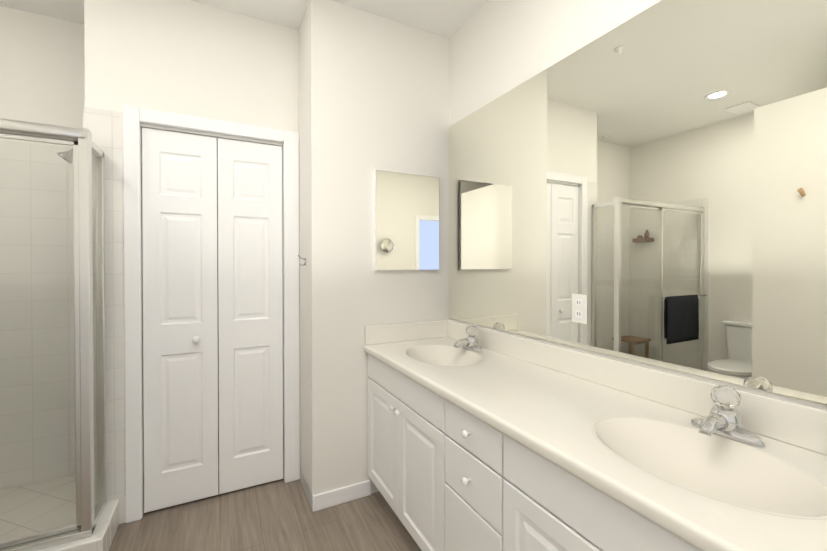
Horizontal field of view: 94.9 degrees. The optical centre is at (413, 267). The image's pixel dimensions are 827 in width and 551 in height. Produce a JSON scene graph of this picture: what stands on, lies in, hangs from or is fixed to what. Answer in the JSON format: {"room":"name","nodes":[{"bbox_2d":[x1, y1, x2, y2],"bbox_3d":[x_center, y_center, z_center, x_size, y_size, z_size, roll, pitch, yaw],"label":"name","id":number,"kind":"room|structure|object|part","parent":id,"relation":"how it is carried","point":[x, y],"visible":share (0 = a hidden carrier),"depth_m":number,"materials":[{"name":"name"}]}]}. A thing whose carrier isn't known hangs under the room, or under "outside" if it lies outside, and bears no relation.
{"room":"bathroom","nodes":[
{"label":"bathroom","id":0,"kind":"room"},
{"bbox_2d":[0,6,84,147],"bbox_3d":[-2.427,-0.074,2.083,1.540,2.740,0.100,0,1,-27],"label":"wall","id":1,"kind":"structure","parent":0,"point":[42,69],"depth_m":2.17,"materials":[{"name":"paint"}]},
{"bbox_2d":[0,140,75,489],"bbox_3d":[-2.418,0.296,2.032,1.294,2.000,0.006,0,1,-27],"label":"wall tile","id":2,"kind":"structure","parent":1,"relation":"attached to","point":[62,339],"depth_m":2.17,"materials":[{"name":"white tile"}]},
{"bbox_2d":[84,0,283,141],"bbox_3d":[-1.212,-0.075,2.114,0.929,2.740,0.100,0,1,-27],"label":"wall","id":3,"kind":"structure","parent":0,"point":[197,59],"depth_m":2.04,"materials":[{"name":"paint"}]},
{"bbox_2d":[83,107,124,523],"bbox_3d":[-1.536,0.257,1.890,0.156,2.080,0.006,0,1,-27],"label":"wall tile","id":4,"kind":"structure","parent":3,"relation":"attached to","point":[104,128],"depth_m":1.90,"materials":[{"name":"white tile"}]},
{"bbox_2d":[142,127,217,512],"bbox_3d":[-1.264,0.276,2.071,0.346,2.015,0.035,0,1,-27],"label":"closet door leaf","id":5,"kind":"structure","parent":3,"relation":"in","point":[180,285],"depth_m":2.05,"materials":[{"name":"white wood"}]},
{"bbox_2d":[192,336,199,342],"bbox_3d":[-1.186,0.391,2.070,0.038,0.038,0.039,0,1,-27],"label":"door knob","id":6,"kind":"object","parent":5,"relation":"attached to","point":[195,339],"depth_m":2.06,"materials":[{"name":"white"}]},
{"bbox_2d":[122,105,299,522],"bbox_3d":[-1.109,0.270,2.153,0.711,2.051,0.070,0,1,-27],"label":"door frame","id":7,"kind":"structure","parent":3,"relation":"attached to","point":[142,295],"depth_m":2.00,"materials":[{"name":"white wood"}]},
{"bbox_2d":[140,123,282,146],"bbox_3d":[-1.107,-0.741,2.140,0.705,0.017,0.040,0,1,-27],"label":"trim","id":8,"kind":"structure","parent":3,"relation":"attached to","point":[207,134],"depth_m":2.10,"materials":[{"name":"silver metal"}]},
{"bbox_2d":[218,138,282,493],"bbox_3d":[-0.952,0.275,2.232,0.346,2.015,0.035,0,1,-27],"label":"closet door leaf","id":9,"kind":"structure","parent":3,"relation":"in","point":[250,275],"depth_m":2.21,"materials":[{"name":"white wood"}]},
{"bbox_2d":[217,139,218,491],"bbox_3d":[-1.132,0.268,2.198,0.713,2.053,0.030,0,1,-27],"label":"gap","id":10,"kind":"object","parent":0,"point":[218,331],"depth_m":2.19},
{"bbox_2d":[0,0,487,37],"bbox_3d":[-0.604,-1.456,0.536,3.375,0.050,4.500,0,1,-27],"label":"ceiling","id":11,"kind":"structure","parent":0,"point":[447,18],"depth_m":2.12,"materials":[{"name":"paint"}]},
{"bbox_2d":[109,479,421,550],"bbox_3d":[-0.604,1.334,0.561,3.375,0.050,4.500,0,1,-27],"label":"floor","id":12,"kind":"structure","parent":0,"point":[279,515],"depth_m":1.90,"materials":[{"name":"brown wood"}]},
{"bbox_2d":[0,475,75,541],"bbox_3d":[-2.258,1.266,1.718,1.284,0.065,0.714,0,1,-27],"label":"tile","id":13,"kind":"structure","parent":12,"relation":"on","point":[62,518],"depth_m":1.95,"materials":[{"name":"beige tile"}]},
{"bbox_2d":[35,500,118,550],"bbox_3d":[-2.046,1.236,1.456,1.419,0.130,0.314,0,1,-27],"label":"shower curb","id":14,"kind":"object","parent":12,"relation":"on","point":[101,538],"depth_m":1.68,"materials":[{"name":"tile"}]},
{"bbox_2d":[0,118,106,550],"bbox_3d":[-2.060,0.286,1.427,1.371,1.770,0.329,0,1,-27],"label":"shower enclosure","id":15,"kind":"object","parent":14,"relation":"on","point":[85,148],"visible":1,"depth_m":1.64,"materials":[{"name":"clear glass"}]},
{"bbox_2d":[318,480,370,509],"bbox_3d":[-0.380,1.253,2.098,0.302,0.085,0.013,0,1,-27],"label":"baseboard","id":16,"kind":"structure","parent":12,"relation":"on","point":[327,499],"depth_m":2.09,"materials":[{"name":"white wood"}]},
{"bbox_2d":[364,320,826,550],"bbox_3d":[0.423,0.806,1.394,0.576,0.991,1.987,0,1,-27],"label":"bathroom vanity","id":17,"kind":"object","parent":12,"relation":"on","point":[481,439],"visible":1,"depth_m":1.10,"materials":[{"name":"white wood"}]},
{"bbox_3d":[-0.159,0.902,1.980,0.020,0.559,0.407,0,1,-27],"label":"door","id":18,"kind":"part","parent":17,"relation":"part of","materials":[{"name":"white wood"}]},
{"bbox_3d":[0.029,0.905,1.615,0.020,0.559,0.407,0,1,-27],"label":"door","id":19,"kind":"part","parent":17,"relation":"part of","materials":[{"name":"white wood"}]},
{"bbox_2d":[404,345,483,365],"bbox_3d":[0.146,0.491,1.919,0.356,0.109,0.486,0,1,-27],"label":"sink","id":20,"kind":"object","parent":17,"relation":"in","point":[423,355],"depth_m":2.04,"materials":[{"name":"white ceramic"}]},
{"bbox_2d":[453,325,481,351],"bbox_3d":[0.276,0.370,2.010,0.150,0.130,0.164,0,1,-27],"label":"faucet","id":21,"kind":"object","parent":17,"relation":"on","point":[470,343],"depth_m":2.00,"materials":[{"name":"silver metal"}]},
{"bbox_3d":[0.199,0.998,1.288,0.020,0.379,0.319,0,1,-27],"label":"drawer","id":22,"kind":"part","parent":17,"relation":"part of","materials":[{"name":"white wood"}]},
{"bbox_3d":[0.199,0.557,1.284,0.020,0.132,0.319,0,1,-27],"label":"drawer","id":23,"kind":"part","parent":17,"relation":"part of","materials":[{"name":"white wood"}]},
{"bbox_3d":[0.199,0.716,1.286,0.020,0.174,0.319,0,1,-27],"label":"drawer","id":24,"kind":"part","parent":17,"relation":"part of","materials":[{"name":"white wood"}]},
{"bbox_3d":[0.367,0.911,0.961,0.020,0.559,0.404,0,1,-27],"label":"door","id":25,"kind":"part","parent":17,"relation":"part of","materials":[{"name":"white wood"}]},
{"bbox_2d":[591,416,826,519],"bbox_3d":[0.669,0.500,0.906,0.356,0.109,0.486,0,1,-27],"label":"sink","id":26,"kind":"object","parent":17,"relation":"in","point":[732,475],"depth_m":0.94,"materials":[{"name":"white ceramic"}]},
{"bbox_2d":[691,385,764,446],"bbox_3d":[0.798,0.379,0.997,0.150,0.130,0.164,0,1,-27],"label":"faucet","id":27,"kind":"object","parent":17,"relation":"on","point":[723,424],"depth_m":0.99,"materials":[{"name":"silver metal"}]},
{"bbox_2d":[283,26,298,142],"bbox_3d":[-0.761,-0.077,2.347,0.086,2.740,0.100,0,1,-27],"label":"wall","id":28,"kind":"structure","parent":0,"point":[291,79],"depth_m":2.29,"materials":[{"name":"paint"}]},
{"bbox_2d":[300,469,317,511],"bbox_3d":[-0.609,1.252,2.177,0.017,0.085,0.363,0,1,-27],"label":"baseboard","id":29,"kind":"structure","parent":28,"relation":"attached to","point":[314,499],"depth_m":2.02,"materials":[{"name":"white wood"}]},
{"bbox_2d":[299,0,448,508],"bbox_3d":[-0.337,-0.080,2.666,0.960,2.740,0.980,0,1,-27],"label":"wall block","id":30,"kind":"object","parent":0,"point":[373,91],"visible":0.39,"depth_m":2.13,"materials":[{"name":"paint"}]},
{"bbox_2d":[374,169,438,269],"bbox_3d":[-0.033,-0.273,2.256,0.424,0.575,0.022,0,1,-27],"label":"medicine cabinet","id":31,"kind":"object","parent":30,"relation":"attached to","point":[406,221],"visible":0.96,"depth_m":2.24,"materials":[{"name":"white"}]},
{"bbox_2d":[449,0,826,409],"bbox_3d":[1.076,-0.064,0.864,0.100,2.740,3.520,0,1,-27],"label":"wall","id":32,"kind":"structure","parent":0,"point":[498,48],"depth_m":1.83,"materials":[{"name":"paint"}]},
{"bbox_2d":[448,320,826,454],"bbox_3d":[0.671,0.388,1.518,0.019,0.105,1.987,0,1,-27],"label":"backsplash","id":33,"kind":"structure","parent":32,"relation":"attached to","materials":[{"name":"white stone"}]},
{"bbox_2d":[449,0,826,404],"bbox_3d":[0.674,-0.278,1.524,0.004,1.203,1.966,0,1,-27],"label":"vanity mirror","id":34,"kind":"object","parent":32,"relation":"attached to","point":[651,182],"visible":1,"depth_m":1.23,"materials":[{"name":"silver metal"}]},
{"bbox_2d":[572,294,586,323],"bbox_3d":[0.667,0.165,1.528,0.008,0.116,0.072,0,1,-27],"label":"electrical outlet plate","id":35,"kind":"object","parent":34,"relation":"attached to","point":[579,308],"visible":1,"depth_m":1.52,"materials":[{"name":"white plastic"}]},
{"bbox_3d":[-1.684,-0.075,2.169,0.140,2.740,0.430,0,1,-27],"label":"wall","id":36,"kind":"structure","parent":0,"visible":0},
{"bbox_3d":[-1.724,0.296,2.092,0.006,2.000,0.524,0,1,-27],"label":"wall tile","id":37,"kind":"structure","parent":36,"relation":"attached to","visible":0},
{"bbox_2d":[56,148,72,163],"bbox_3d":[-1.798,-0.637,2.032,0.172,0.169,0.072,0,1,-27],"label":"shower head","id":38,"kind":"object","parent":37,"relation":"attached to","point":[65,157],"depth_m":2.00}
]}

